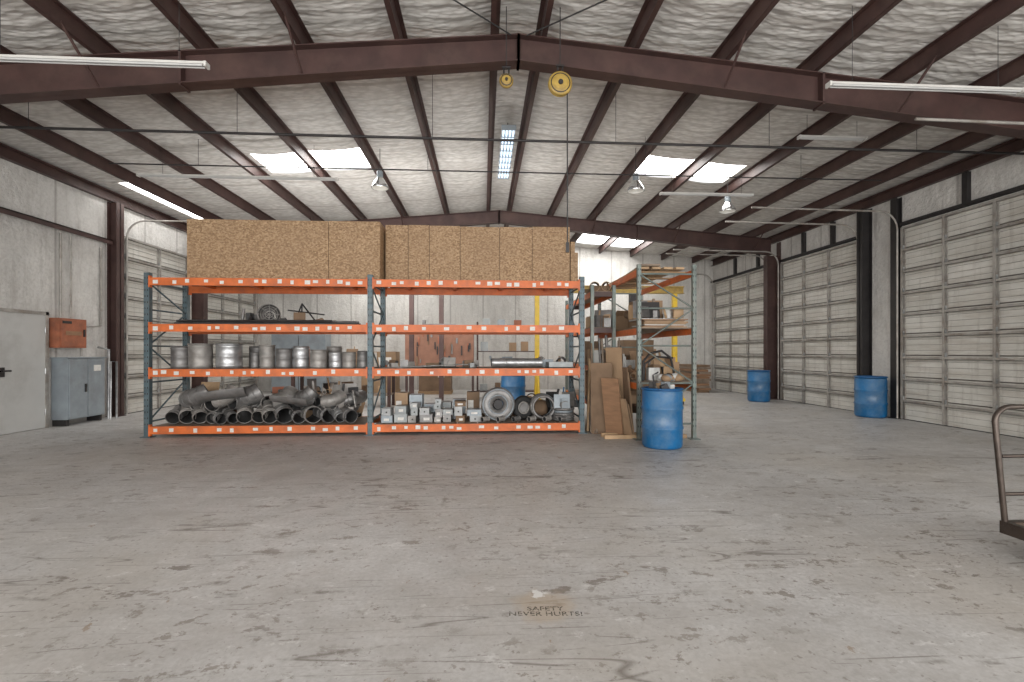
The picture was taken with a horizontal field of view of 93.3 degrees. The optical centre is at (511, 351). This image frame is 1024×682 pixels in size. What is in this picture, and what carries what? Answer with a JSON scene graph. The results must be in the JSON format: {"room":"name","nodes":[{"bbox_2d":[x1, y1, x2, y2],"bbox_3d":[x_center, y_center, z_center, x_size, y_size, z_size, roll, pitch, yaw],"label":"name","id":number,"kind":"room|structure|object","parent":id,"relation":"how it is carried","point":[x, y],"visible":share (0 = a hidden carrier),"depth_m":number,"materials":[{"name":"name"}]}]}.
{"room":"warehouse interior","nodes":[
{"label":"warehouse interior","id":0,"kind":"room"},
{"bbox_2d":[0,158,258,434],"bbox_3d":[-8.512,-1.054,5.004,0.200,4.908,25.000,0,0,-3],"label":"wall","id":1,"kind":"structure","parent":0,"point":[29,251],"depth_m":9.27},
{"bbox_2d":[0,308,48,434],"bbox_3d":[-8.544,0.330,8.418,0.136,2.140,1.100,0,0,-3],"label":"entry door","id":2,"kind":"structure","parent":1,"relation":"in","point":[24,334],"depth_m":8.50,"materials":[{"name":"paint"}]},
{"bbox_2d":[0,207,112,244],"bbox_3d":[-8.126,-2.350,1.461,0.150,0.100,17.880,0,0,-3],"label":"beam","id":3,"kind":"structure","parent":1,"relation":"attached to","point":[3,210],"depth_m":8.93,"materials":[{"name":"red metal"}]},
{"bbox_2d":[59,232,71,317],"bbox_3d":[-8.629,-1.470,9.338,0.036,1.620,0.262,0,0,-3],"label":"conduit","id":4,"kind":"object","parent":1,"relation":"attached to","point":[60,233],"visible":1,"depth_m":9.22,"materials":[{"name":"metal"}]},
{"bbox_2d":[49,318,85,347],"bbox_3d":[-8.546,-0.360,9.320,0.236,0.560,0.620,0,0,-3],"label":"upper cabinet","id":5,"kind":"object","parent":1,"relation":"attached to","point":[63,332],"visible":1,"depth_m":9.17,"materials":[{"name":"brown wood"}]},
{"bbox_2d":[0,142,186,232],"bbox_3d":[-8.361,-3.368,5.013,0.098,0.220,25.000,0,0,-3],"label":"strut","id":6,"kind":"object","parent":1,"relation":"attached to","point":[7,153],"visible":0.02,"depth_m":9.66,"materials":[{"name":"red metal"}]},
{"bbox_2d":[124,220,191,413],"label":"door","id":7,"kind":"structure","parent":1,"relation":"in","point":[140,257],"depth_m":11.42,"materials":[{"name":"white metal"}]},
{"bbox_2d":[208,293,257,389],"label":"door","id":8,"kind":"structure","parent":1,"relation":"in","point":[220,306],"depth_m":15.52,"materials":[{"name":"white metal"}]},
{"bbox_2d":[259,247,712,390],"bbox_3d":[-0.734,-1.430,18.088,16.880,5.660,0.200,0,0,-3],"label":"wall","id":9,"kind":"structure","parent":0,"point":[609,266],"depth_m":18.03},
{"bbox_2d":[0,389,1023,681],"bbox_3d":[0.013,1.500,5.511,17.480,0.200,25.600,0,0,-3],"label":"floor","id":10,"kind":"structure","parent":0,"point":[790,541],"depth_m":3.39,"materials":[{"name":"concrete"}]},
{"bbox_2d":[50,357,106,425],"bbox_3d":[-8.507,0.750,9.517,0.336,1.300,0.950,0,0,-3],"label":"cabinet","id":11,"kind":"object","parent":10,"relation":"on","point":[77,383],"visible":1,"depth_m":9.26,"materials":[{"name":"grey metal"}]},
{"bbox_2d":[97,346,117,418],"bbox_3d":[-8.520,0.639,10.148,0.325,1.523,0.210,0,0,-3],"label":"pipe rail","id":12,"kind":"object","parent":10,"relation":"on","point":[109,363],"visible":1,"depth_m":10.12,"materials":[{"name":"metal"}]},
{"bbox_2d":[106,201,125,416],"bbox_3d":[-8.624,-0.924,10.527,0.230,4.648,0.280,0,0,-3],"label":"steel column","id":13,"kind":"structure","parent":10,"relation":"on","point":[115,211],"depth_m":10.51,"materials":[{"name":"metal"}]},
{"bbox_2d":[192,293,207,387],"bbox_3d":[-8.674,-0.919,13.379,0.470,4.638,0.280,0,0,-3],"label":"steel column","id":14,"kind":"structure","parent":10,"relation":"on","point":[199,300],"depth_m":13.37,"materials":[{"name":"metal"}]},
{"bbox_2d":[271,334,330,392],"bbox_3d":[-7.308,0.400,16.776,1.800,2.000,0.640,0,0,-3],"label":"storage cabinet","id":15,"kind":"object","parent":10,"relation":"on","point":[314,341],"visible":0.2,"depth_m":16.49,"materials":[{"name":"grey metal"}]},
{"bbox_2d":[291,362,394,406],"bbox_3d":[-4.288,0.825,12.317,2.500,1.150,0.800,0,0,-3],"label":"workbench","id":16,"kind":"object","parent":10,"relation":"on","point":[388,394],"visible":0.11,"depth_m":12.13,"materials":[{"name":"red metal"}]},
{"bbox_2d":[304,378,379,393],"bbox_3d":[-4.302,0.864,12.424,2.142,0.418,0.854,0,0,-7],"label":"clutter","id":17,"kind":"object","parent":16,"relation":"on","point":[327,387],"visible":0.58,"depth_m":12.39,"materials":[{"name":"grey metal"}]},
{"bbox_2d":[140,272,586,437],"bbox_3d":[-2.418,0.050,8.662,7.360,2.700,1.180,0,0,-3],"label":"rack","id":18,"kind":"object","parent":10,"relation":"on","point":[366,424],"depth_m":8.18,"materials":[{"name":"metal"}]},
{"bbox_2d":[170,346,187,368],"bbox_3d":[-5.616,0.088,8.201,0.312,0.379,0.312,0,0,-3],"label":"duct collar","id":19,"kind":"object","parent":18,"relation":"on","point":[178,355],"visible":0.76,"depth_m":8.07,"materials":[{"name":"metal"}]},
{"bbox_2d":[187,343,213,368],"bbox_3d":[-5.297,0.068,8.220,0.392,0.421,0.392,0,0,-3],"label":"duct collar","id":20,"kind":"object","parent":18,"relation":"on","point":[200,355],"visible":1,"depth_m":8.07,"materials":[{"name":"metal"}]},
{"bbox_2d":[215,343,243,368],"bbox_3d":[-4.828,0.068,8.248,0.432,0.421,0.432,0,0,-3],"label":"duct collar","id":21,"kind":"object","parent":18,"relation":"on","point":[228,355],"visible":1,"depth_m":8.08,"materials":[{"name":"metal"}]},
{"bbox_2d":[165,389,366,424],"bbox_3d":[-4.260,0.956,8.480,3.227,0.522,0.886,0,0,-3],"label":"pipes","id":22,"kind":"object","parent":18,"relation":"on","point":[283,413],"visible":0.72,"depth_m":8.28,"materials":[{"name":"metal"}]},
{"bbox_2d":[194,386,314,405],"bbox_3d":[-4.326,0.751,8.197,1.912,0.321,0.533,0,0,-3],"label":"pipes","id":23,"kind":"object","parent":22,"relation":"on","point":[238,392],"visible":0.9,"depth_m":8.04,"materials":[{"name":"metal"}]},
{"bbox_2d":[178,383,361,407],"bbox_3d":[-4.173,0.756,8.388,2.998,0.439,0.482,0,0,-5],"label":"duct","id":24,"kind":"object","parent":22,"relation":"on","point":[186,398],"visible":0.77,"depth_m":8.26,"materials":[{"name":"metal"}]},
{"bbox_2d":[252,381,359,407],"bbox_3d":[-4.160,0.746,8.653,2.854,0.467,0.698,0,0,-3],"label":"heap","id":25,"kind":"object","parent":22,"relation":"on","point":[347,388],"visible":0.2,"depth_m":8.66,"materials":[{"name":"metal"}]},
{"bbox_2d":[258,345,275,367],"bbox_3d":[-4.199,0.077,8.286,0.272,0.401,0.272,0,0,-3],"label":"duct collar","id":26,"kind":"object","parent":18,"relation":"on","point":[266,352],"visible":0.96,"depth_m":8.19,"materials":[{"name":"metal"}]},
{"bbox_2d":[174,319,360,324],"bbox_3d":[-4.167,-0.504,8.356,3.051,0.085,0.405,0,0,-3],"label":"bundle","id":27,"kind":"object","parent":18,"relation":"on","point":[180,321],"visible":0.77,"depth_m":8.17,"materials":[{"name":"metal"}]},
{"bbox_2d":[257,304,280,319],"bbox_3d":[-4.396,-0.661,8.763,0.388,0.401,0.426,0,0,-23],"label":"axial blower","id":28,"kind":"object","parent":18,"relation":"on","point":[271,308],"visible":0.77,"depth_m":8.64,"materials":[{"name":"metal"}]},
{"bbox_2d":[241,308,323,319],"bbox_3d":[-4.211,-0.615,8.869,1.347,0.332,0.583,0,0,-3],"label":"heap","id":29,"kind":"object","parent":18,"relation":"on","point":[296,315],"visible":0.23,"depth_m":8.65,"materials":[{"name":"metal"}]},
{"bbox_2d":[275,348,292,367],"bbox_3d":[-3.919,0.108,8.302,0.272,0.339,0.272,0,0,-3],"label":"duct collar","id":30,"kind":"object","parent":18,"relation":"on","point":[283,358],"visible":0.93,"depth_m":8.19,"materials":[{"name":"metal"}]},
{"bbox_2d":[187,219,388,287],"bbox_3d":[-3.949,-1.748,8.721,3.250,1.052,0.780,0,0,-3],"label":"crate","id":31,"kind":"object","parent":18,"relation":"on","point":[216,248],"visible":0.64,"depth_m":8.33,"materials":[{"name":"wood"}]},
{"bbox_2d":[293,346,309,367],"bbox_3d":[-3.630,0.088,8.319,0.272,0.379,0.272,0,0,-3],"label":"duct collar","id":32,"kind":"object","parent":18,"relation":"on","point":[301,357],"visible":0.92,"depth_m":8.21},
{"bbox_2d":[309,350,326,367],"bbox_3d":[-3.340,0.118,8.337,0.292,0.319,0.292,0,0,-3],"label":"duct collar","id":33,"kind":"object","parent":18,"relation":"on","point":[318,358],"visible":0.92,"depth_m":8.22,"materials":[{"name":"metal"}]},
{"bbox_2d":[329,352,341,367],"bbox_3d":[-3.051,0.139,8.354,0.232,0.279,0.232,0,0,-3],"label":"duct collar","id":34,"kind":"object","parent":18,"relation":"on","point":[335,358],"visible":0.89,"depth_m":8.26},
{"bbox_2d":[342,352,355,367],"bbox_3d":[-2.821,0.139,8.367,0.232,0.279,0.232,0,0,-3],"label":"duct collar","id":35,"kind":"object","parent":18,"relation":"on","point":[348,358],"visible":0.96,"depth_m":8.27,"materials":[{"name":"metal"}]},
{"bbox_2d":[381,398,481,422],"bbox_3d":[-1.411,1.018,8.527,1.757,0.402,0.370,0,0,-3],"label":"box stack","id":36,"kind":"object","parent":18,"relation":"on","point":[401,414],"visible":1,"depth_m":8.39,"materials":[{"name":"cardboard"}]},
{"bbox_2d":[389,357,478,366],"bbox_3d":[-1.439,0.190,8.926,1.662,0.193,0.482,0,0,-3],"label":"metal fittings","id":37,"kind":"object","parent":18,"relation":"on","point":[444,360],"visible":0.74,"depth_m":8.85,"materials":[{"name":"metal"}]},
{"bbox_2d":[395,391,493,418],"bbox_3d":[-1.238,0.977,8.945,1.790,0.485,0.295,0,0,-3],"label":"cartons","id":38,"kind":"object","parent":18,"relation":"on","point":[473,397],"visible":0.4,"depth_m":8.81,"materials":[{"name":"cardboard"}]},
{"bbox_2d":[386,225,569,288],"bbox_3d":[-0.624,-1.766,9.074,3.370,1.087,0.470,0,0,-3],"label":"crate","id":39,"kind":"object","parent":18,"relation":"on","point":[413,252],"visible":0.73,"depth_m":8.84,"materials":[{"name":"wood"}]},
{"bbox_2d":[481,387,514,420],"bbox_3d":[-0.247,0.919,8.548,0.590,0.590,0.224,0,0,-3],"label":"spool","id":40,"kind":"object","parent":18,"relation":"on","point":[496,394],"visible":0.94,"depth_m":8.45,"materials":[{"name":"metal"}]},
{"bbox_2d":[491,358,542,367],"bbox_3d":[0.085,0.191,8.680,0.919,0.178,0.178,0,0,-11],"label":"metal pipe","id":41,"kind":"object","parent":18,"relation":"on","point":[495,362],"visible":1,"depth_m":8.62,"materials":[{"name":"metal"}]},
{"bbox_2d":[480,415,566,421],"bbox_3d":[0.207,1.161,8.407,1.519,0.106,0.163,0,0,-3],"label":"box","id":42,"kind":"object","parent":18,"relation":"on","point":[485,418],"visible":1,"depth_m":8.38,"materials":[{"name":"metal"}]},
{"bbox_2d":[513,395,534,419],"bbox_3d":[0.205,0.999,8.688,0.434,0.432,0.157,0,0,-21],"label":"tyre","id":43,"kind":"object","parent":18,"relation":"on","point":[522,408],"visible":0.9,"depth_m":8.63,"materials":[{"name":"rubber"}]},
{"bbox_2d":[546,389,578,408],"bbox_3d":[0.946,0.848,8.749,0.602,0.357,0.572,0,0,-3],"label":"heap","id":44,"kind":"object","parent":18,"relation":"on","point":[566,399],"visible":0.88,"depth_m":8.58,"materials":[{"name":"metal"}]},
{"bbox_2d":[570,242,577,280],"bbox_3d":[1.147,-1.636,9.199,0.140,0.828,0.430,0,0,-3],"label":"board","id":45,"kind":"object","parent":18,"relation":"on","point":[573,256],"visible":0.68,"depth_m":8.98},
{"bbox_2d":[361,352,400,392],"bbox_3d":[-4.490,0.694,16.563,1.200,1.413,0.800,0,0,-3],"label":"carton","id":46,"kind":"object","parent":10,"relation":"on","point":[394,355],"visible":0.2,"depth_m":16.21,"materials":[{"name":"brown cardboard"}]},
{"bbox_2d":[409,295,443,400],"bbox_3d":[-1.938,-0.100,10.954,0.830,3.000,0.100,0,0,-3],"label":"support frame","id":47,"kind":"object","parent":10,"relation":"on","point":[411,297],"visible":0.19,"depth_m":10.92,"materials":[{"name":"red metal"}]},
{"bbox_2d":[418,376,452,393],"bbox_3d":[-2.576,0.844,16.376,1.100,1.113,0.900,0,0,-3],"label":"carton","id":48,"kind":"object","parent":10,"relation":"on","point":[427,384],"visible":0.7,"depth_m":15.95,"materials":[{"name":"brown cardboard"}]},
{"bbox_2d":[405,335,473,391],"bbox_3d":[-1.865,0.350,12.511,1.760,2.100,0.600,0,0,-3],"label":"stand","id":49,"kind":"object","parent":10,"relation":"on","point":[426,347],"visible":0.59,"depth_m":12.40,"materials":[{"name":"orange metal"}]},
{"bbox_2d":[477,318,534,391],"bbox_3d":[-0.147,0.200,14.692,1.850,2.401,0.550,0,0,-3],"label":"shelving","id":50,"kind":"object","parent":10,"relation":"on","point":[484,345],"visible":0.42,"depth_m":14.52,"materials":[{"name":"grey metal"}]},
{"bbox_2d":[501,376,525,402],"bbox_3d":[0.031,0.959,11.622,0.604,0.874,0.604,0,0,-3],"label":"drum","id":51,"kind":"object","parent":10,"relation":"on","point":[515,385],"visible":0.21,"depth_m":11.36,"materials":[{"name":"plastic"}]},
{"bbox_2d":[565,285,615,403],"bbox_3d":[1.580,0.090,10.162,0.460,2.620,2.760,0,0,-3],"label":"shelf rack","id":52,"kind":"object","parent":10,"relation":"on","point":[592,298],"visible":0.4,"depth_m":8.80,"materials":[{"name":"metal"}]},
{"bbox_2d":[585,315,605,395],"bbox_3d":[1.620,0.102,9.486,0.340,1.563,1.252,0,0,-3],"label":"cartons","id":53,"kind":"object","parent":52,"relation":"on","point":[587,343],"visible":0.12,"depth_m":9.52,"materials":[{"name":"cardboard"}]},
{"bbox_2d":[589,310,611,326],"bbox_3d":[1.617,-0.615,8.883,0.420,0.328,0.240,0,0,20],"label":"heap","id":54,"kind":"object","parent":52,"relation":"on","point":[600,320],"visible":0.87,"depth_m":8.83,"materials":[{"name":"brown cardboard"}]},
{"bbox_2d":[590,363,611,433],"bbox_3d":[1.529,0.791,8.210,0.360,1.218,0.181,0,0,21],"label":"cardboard sheets","id":55,"kind":"object","parent":10,"relation":"on","point":[598,370],"visible":0.71,"depth_m":8.19,"materials":[{"name":"brown cardboard"}]},
{"bbox_2d":[585,335,626,433],"bbox_3d":[1.678,0.545,8.454,0.768,1.698,0.478,0,0,-3],"label":"timber offcuts","id":56,"kind":"object","parent":10,"relation":"on","point":[600,347],"visible":0.27,"depth_m":8.58,"materials":[{"name":"brown wood"}]},
{"bbox_2d":[533,285,684,404],"bbox_3d":[2.573,-0.200,13.176,4.300,3.200,1.200,0,0,-3],"label":"gantry hoist","id":57,"kind":"object","parent":10,"relation":"on","point":[674,290],"visible":0.22,"depth_m":13.19,"materials":[{"name":"yellow paint"}]},
{"bbox_2d":[601,378,623,433],"bbox_3d":[1.681,0.915,8.008,0.320,0.970,0.252,0,0,44],"label":"cardboard sheets","id":58,"kind":"object","parent":10,"relation":"on","point":[611,395],"visible":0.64,"depth_m":7.96,"materials":[{"name":"brown cardboard"}]},
{"bbox_2d":[606,347,623,398],"bbox_3d":[1.768,0.661,8.241,0.125,1.478,0.340,0,0,-38],"label":"cardboard sheets","id":59,"kind":"object","parent":10,"relation":"on","point":[613,354],"visible":0.43,"depth_m":8.16,"materials":[{"name":"cardboard"}]},
{"bbox_2d":[620,398,633,434],"bbox_3d":[1.852,1.076,7.908,0.213,0.647,0.280,0,0,-23],"label":"cardboard sheets","id":60,"kind":"object","parent":10,"relation":"on","point":[625,410],"visible":0.55,"depth_m":7.82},
{"bbox_2d":[622,367,633,429],"bbox_3d":[1.919,0.827,8.099,0.151,1.145,0.300,0,0,-15],"label":"cardboard sheets","id":61,"kind":"object","parent":10,"relation":"on","point":[626,382],"visible":0.29,"depth_m":7.98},
{"bbox_2d":[617,340,653,385],"bbox_3d":[4.306,0.493,16.885,1.100,1.813,0.800,0,0,-3],"label":"carton","id":62,"kind":"object","parent":10,"relation":"on","point":[624,343],"visible":0.12,"depth_m":16.52,"materials":[{"name":"brown cardboard"}]},
{"bbox_2d":[601,432,686,438],"bbox_3d":[2.158,1.370,7.937,1.350,0.060,0.270,0,0,-3],"label":"timber skid","id":63,"kind":"object","parent":10,"relation":"on","point":[610,435],"visible":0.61,"depth_m":7.79,"materials":[{"name":"brown wood"}]},
{"bbox_2d":[598,264,700,440],"bbox_3d":[2.398,0.000,9.048,1.060,2.800,2.780,0,0,-3],"label":"rack","id":64,"kind":"object","parent":10,"relation":"on","point":[641,333],"visible":0.64,"depth_m":7.74,"materials":[{"name":"metal"}]},
{"bbox_2d":[616,310,628,329],"bbox_3d":[2.232,-0.611,9.649,0.815,0.424,0.738,0,0,-9],"label":"cardboard box","id":65,"kind":"object","parent":64,"relation":"in","point":[622,323],"visible":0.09,"depth_m":9.38,"materials":[{"name":"cardboard"}]},
{"bbox_2d":[606,264,683,286],"bbox_3d":[2.361,-1.378,9.028,0.725,0.074,2.559,0,0,-3],"label":"boards","id":66,"kind":"object","parent":64,"relation":"on","point":[644,267],"visible":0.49,"depth_m":8.05,"materials":[{"name":"brown wood"}]},
{"bbox_2d":[622,349,678,379],"bbox_3d":[2.413,0.205,8.882,0.949,0.570,1.420,0,0,-3],"label":"heap","id":67,"kind":"object","parent":64,"relation":"on","point":[654,366],"visible":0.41,"depth_m":8.43,"materials":[{"name":"cardboard"}]},
{"bbox_2d":[629,318,687,327],"bbox_3d":[2.461,-0.475,8.157,0.804,0.150,0.753,0,0,-3],"label":"cartons","id":68,"kind":"object","parent":64,"relation":"on","point":[645,322],"visible":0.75,"depth_m":7.83,"materials":[{"name":"cardboard"}]},
{"bbox_2d":[623,299,659,321],"bbox_3d":[2.270,-0.723,8.438,0.489,0.341,1.189,0,0,4],"label":"goods","id":69,"kind":"object","parent":68,"relation":"on","point":[630,314],"visible":0.62,"depth_m":8.00,"materials":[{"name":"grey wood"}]},
{"bbox_2d":[642,350,674,380],"bbox_3d":[2.428,0.216,8.032,0.639,0.512,0.288,0,0,-3],"label":"tubing","id":70,"kind":"object","parent":64,"relation":"on","point":[667,356],"visible":0.76,"depth_m":8.03,"materials":[{"name":"metal"}]},
{"bbox_2d":[641,372,683,449],"bbox_3d":[2.220,0.843,7.144,0.604,1.107,0.604,0,0,-3],"label":"drum","id":71,"kind":"object","parent":10,"relation":"on","point":[662,407],"visible":1,"depth_m":6.90,"materials":[{"name":"plastic"}]},
{"bbox_2d":[679,364,710,392],"bbox_3d":[6.523,0.920,17.317,0.591,0.950,1.520,0,0,-3],"label":"pile","id":72,"kind":"object","parent":10,"relation":"on","point":[703,379],"visible":0.56,"depth_m":16.58,"materials":[{"name":"cardboard"}]},
{"bbox_2d":[747,370,770,401],"bbox_3d":[7.018,0.959,13.740,0.604,0.874,0.604,0,0,-3],"label":"drum","id":73,"kind":"object","parent":10,"relation":"on","point":[758,381],"visible":1,"depth_m":13.50,"materials":[{"name":"plastic"}]},
{"bbox_2d":[763,242,781,399],"bbox_3d":[7.707,-0.928,14.352,0.470,4.657,0.280,0,0,-3],"label":"steel column","id":74,"kind":"structure","parent":10,"relation":"on","point":[770,266],"depth_m":14.35,"materials":[{"name":"metal"}]},
{"bbox_2d":[857,208,871,375],"bbox_3d":[8.007,-0.923,10.994,0.270,4.647,0.220,0,0,-3],"label":"steel column","id":75,"kind":"structure","parent":10,"relation":"on","point":[864,219],"depth_m":10.98,"materials":[{"name":"metal"}]},
{"bbox_2d":[853,375,887,417],"bbox_3d":[7.763,0.959,10.459,0.604,0.874,0.604,0,0,-3],"label":"drum","id":76,"kind":"object","parent":10,"relation":"on","point":[870,392],"visible":1,"depth_m":10.24,"materials":[{"name":"plastic"}]},
{"bbox_2d":[888,197,901,418],"bbox_3d":[8.113,-0.924,10.219,0.150,4.647,0.220,0,0,-3],"label":"post","id":77,"kind":"object","parent":10,"relation":"on","point":[895,203],"depth_m":10.21,"materials":[{"name":"metal"}]},
{"bbox_2d":[991,404,1023,540],"bbox_3d":[3.788,0.881,2.682,0.855,1.038,1.404,0,0,-3],"label":"cart","id":78,"kind":"object","parent":10,"relation":"on","point":[1013,528],"visible":1,"depth_m":3.32,"materials":[{"name":"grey metal"}]},
{"bbox_2d":[0,0,1023,259],"bbox_3d":[0.013,-3.871,5.511,16.880,0.726,25.000,0,0,-3],"label":"ceiling","id":79,"kind":"structure","parent":0,"point":[793,30],"depth_m":7.95,"materials":[{"name":"metal"}]},
{"bbox_2d":[0,0,209,69],"bbox_3d":[-4.321,-3.429,4.952,2.324,0.950,0.080,0,0,-3],"label":"fluorescent light","id":80,"kind":"object","parent":79,"relation":"hanging from","point":[3,57],"visible":1,"depth_m":4.94,"materials":[{"name":"white metal"}]},
{"bbox_2d":[119,182,202,218],"bbox_3d":[-8.201,-3.585,11.584,0.300,0.076,2.900,0,0,-3],"label":"skylight","id":81,"kind":"object","parent":79,"relation":"attached to","point":[126,184],"visible":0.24,"depth_m":11.40,"materials":[{"name":"white"}]},
{"bbox_2d":[136,173,338,180],"bbox_3d":[-5.093,-3.567,9.014,3.624,0.666,0.080,0,0,-3],"label":"fluorescent light","id":82,"kind":"object","parent":79,"relation":"hanging from","point":[137,174],"visible":0.92,"depth_m":8.99,"materials":[{"name":"white metal"}]},
{"bbox_2d":[251,152,309,172],"bbox_3d":[-4.567,-3.896,9.847,1.050,0.142,1.000,0,0,-3],"label":"skylight","id":83,"kind":"object","parent":79,"relation":"attached to","point":[288,159],"visible":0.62,"depth_m":9.93,"materials":[{"name":"white"}]},
{"bbox_2d":[308,148,370,167],"bbox_3d":[-3.444,-3.995,9.913,1.200,0.156,1.000,0,0,-3],"label":"skylight","id":84,"kind":"object","parent":79,"relation":"attached to","point":[347,158],"visible":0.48,"depth_m":10.02,"materials":[{"name":"white"}]},
{"bbox_2d":[371,170,388,190],"bbox_3d":[-2.598,-3.611,9.503,0.338,0.782,0.338,0,0,-3],"label":"lamp","id":85,"kind":"object","parent":79,"relation":"hanging from","point":[379,184],"visible":0.96,"depth_m":9.45,"materials":[{"name":"white metal"}]},
{"bbox_2d":[108,139,881,180],"bbox_3d":[0.027,-3.681,8.817,14.100,0.823,0.024,0,0,-3],"label":"conduit","id":86,"kind":"object","parent":79,"relation":"hanging from","point":[198,139],"depth_m":8.77,"materials":[{"name":"metal"}]},
{"bbox_2d":[499,6,512,88],"bbox_3d":[-0.068,-3.710,5.871,0.170,0.990,0.090,0,0,-3],"label":"reel","id":87,"kind":"object","parent":79,"relation":"hanging from","point":[506,80],"visible":1,"depth_m":5.86,"materials":[{"name":"yellow paint"}]},
{"bbox_2d":[497,123,515,178],"bbox_3d":[-0.126,-4.070,9.710,0.260,0.320,2.420,0,0,-3],"label":"light fixture","id":88,"kind":"object","parent":79,"relation":"attached to","point":[507,131],"visible":0.98,"depth_m":9.42,"materials":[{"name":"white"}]},
{"bbox_2d":[0,75,1023,154],"bbox_3d":[-0.088,-3.627,7.207,16.840,0.974,0.040,0,0,-3],"label":"pipe","id":89,"kind":"object","parent":79,"relation":"hanging from","point":[28,126],"visible":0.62,"depth_m":7.17,"materials":[{"name":"metal"}]},
{"bbox_2d":[0,11,1023,138],"bbox_3d":[-0.029,-3.455,6.229,16.380,1.190,1.259,0,0,-3],"label":"rafter","id":90,"kind":"object","parent":79,"relation":"attached to","point":[270,65],"depth_m":6.20,"materials":[{"name":"metal"}]},
{"bbox_2d":[310,210,771,255],"bbox_3d":[-0.483,-3.455,13.866,16.380,1.190,1.259,0,0,-3],"label":"rafter","id":91,"kind":"object","parent":79,"relation":"attached to","point":[710,240],"depth_m":14.02,"materials":[{"name":"metal"}]},
{"bbox_2d":[548,7,571,252],"bbox_3d":[0.584,-2.694,5.850,0.290,2.968,0.110,0,0,-3],"label":"reel","id":92,"kind":"object","parent":79,"relation":"hanging from","point":[560,82],"visible":1,"depth_m":5.83,"materials":[{"name":"yellow paint"}]},
{"bbox_2d":[577,234,608,244],"bbox_3d":[2.777,-3.995,16.494,1.200,0.156,2.200,0,0,-3],"label":"skylight","id":93,"kind":"object","parent":79,"relation":"attached to","point":[585,238],"visible":0.38,"depth_m":17.18,"materials":[{"name":"white"}]},
{"bbox_2d":[627,148,644,193],"bbox_3d":[2.423,-3.574,9.460,0.338,0.847,0.338,0,0,-3],"label":"lamp","id":94,"kind":"object","parent":79,"relation":"hanging from","point":[635,187],"visible":0.94,"depth_m":9.42,"materials":[{"name":"white metal"}]},
{"bbox_2d":[635,155,693,176],"bbox_3d":[3.144,-3.995,10.305,1.200,0.156,1.000,0,0,-3],"label":"skylight","id":95,"kind":"object","parent":79,"relation":"attached to","point":[653,165],"visible":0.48,"depth_m":10.41,"materials":[{"name":"white"}]},
{"bbox_2d":[659,157,753,196],"bbox_3d":[3.929,-3.541,9.750,1.924,0.773,0.080,0,0,-3],"label":"fluorescent light","id":96,"kind":"object","parent":79,"relation":"hanging from","point":[671,192],"visible":1,"depth_m":9.72,"materials":[{"name":"white metal"}]},
{"bbox_2d":[678,162,746,182],"bbox_3d":[4.267,-3.896,10.371,1.050,0.142,1.000,0,0,-3],"label":"skylight","id":97,"kind":"object","parent":79,"relation":"attached to","point":[711,169],"visible":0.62,"depth_m":10.45,"materials":[{"name":"white"}]},
{"bbox_2d":[719,175,735,213],"bbox_3d":[4.642,-3.409,10.394,0.338,0.778,0.338,0,0,-3],"label":"lamp","id":98,"kind":"object","parent":79,"relation":"hanging from","point":[727,207],"visible":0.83,"depth_m":10.35,"materials":[{"name":"white metal"}]},
{"bbox_2d":[797,135,866,141],"bbox_3d":[5.148,-3.609,7.769,1.124,0.390,0.080,0,0,-3],"label":"fluorescent light","id":99,"kind":"object","parent":79,"relation":"hanging from","point":[805,137],"visible":1,"depth_m":7.75,"materials":[{"name":"white metal"}]},
{"bbox_2d":[825,6,1023,94],"bbox_3d":[4.703,-3.434,5.489,2.324,0.921,0.080,0,0,-3],"label":"fluorescent light","id":100,"kind":"object","parent":79,"relation":"hanging from","point":[831,84],"visible":1,"depth_m":5.47,"materials":[{"name":"white metal"}]},
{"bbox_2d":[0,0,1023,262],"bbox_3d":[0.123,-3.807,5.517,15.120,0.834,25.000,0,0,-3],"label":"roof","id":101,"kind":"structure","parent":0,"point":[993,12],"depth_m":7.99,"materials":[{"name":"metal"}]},
{"bbox_2d":[453,0,606,35],"bbox_3d":[0.178,-3.908,5.019,4.862,0.222,2.213,0,0,-3],"label":"rod","id":102,"kind":"object","parent":101,"relation":"attached to","point":[456,1],"visible":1,"depth_m":5.72,"materials":[{"name":"black metal"}]},
{"bbox_2d":[713,151,1023,416],"bbox_3d":[8.538,-1.063,6.017,0.200,4.927,25.000,0,0,-3],"label":"wall","id":103,"kind":"structure","parent":0,"point":[1006,173],"depth_m":10.56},
{"bbox_2d":[666,253,762,393],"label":"door","id":104,"kind":"structure","parent":103,"relation":"in","point":[738,307],"depth_m":16.54,"materials":[{"name":"white metal"}]},
{"bbox_2d":[711,254,762,282],"bbox_3d":[7.763,-2.949,16.540,0.100,0.617,3.900,0,0,-3],"label":"garage door track","id":105,"kind":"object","parent":103,"relation":"attached to","point":[758,266],"depth_m":16.69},
{"bbox_2d":[673,221,856,410],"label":"door","id":106,"kind":"structure","parent":103,"relation":"in","point":[818,324],"depth_m":12.48,"materials":[{"name":"white metal"}]},
{"bbox_2d":[779,221,855,261],"bbox_3d":[7.994,-2.949,12.646,0.100,0.617,3.100,0,0,-3],"label":"header","id":107,"kind":"object","parent":103,"relation":"attached to","point":[833,243],"depth_m":12.35,"materials":[{"name":"metal"}]},
{"bbox_2d":[711,138,1023,265],"bbox_3d":[8.387,-3.387,6.008,0.098,0.220,25.000,0,0,-3],"label":"strut","id":108,"kind":"object","parent":103,"relation":"attached to","point":[972,162],"visible":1,"depth_m":9.93,"materials":[{"name":"red metal"}]},
{"bbox_2d":[899,171,1023,225],"bbox_3d":[8.311,-2.949,7.306,0.100,0.617,5.600,0,0,-3],"label":"beam","id":109,"kind":"structure","parent":103,"relation":"in","point":[966,176],"depth_m":8.71,"materials":[{"name":"metal"}]},
{"bbox_2d":[751,117,1023,438],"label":"door","id":110,"kind":"structure","parent":109,"relation":"attached to","point":[962,271],"depth_m":8.77,"materials":[{"name":"white metal"}]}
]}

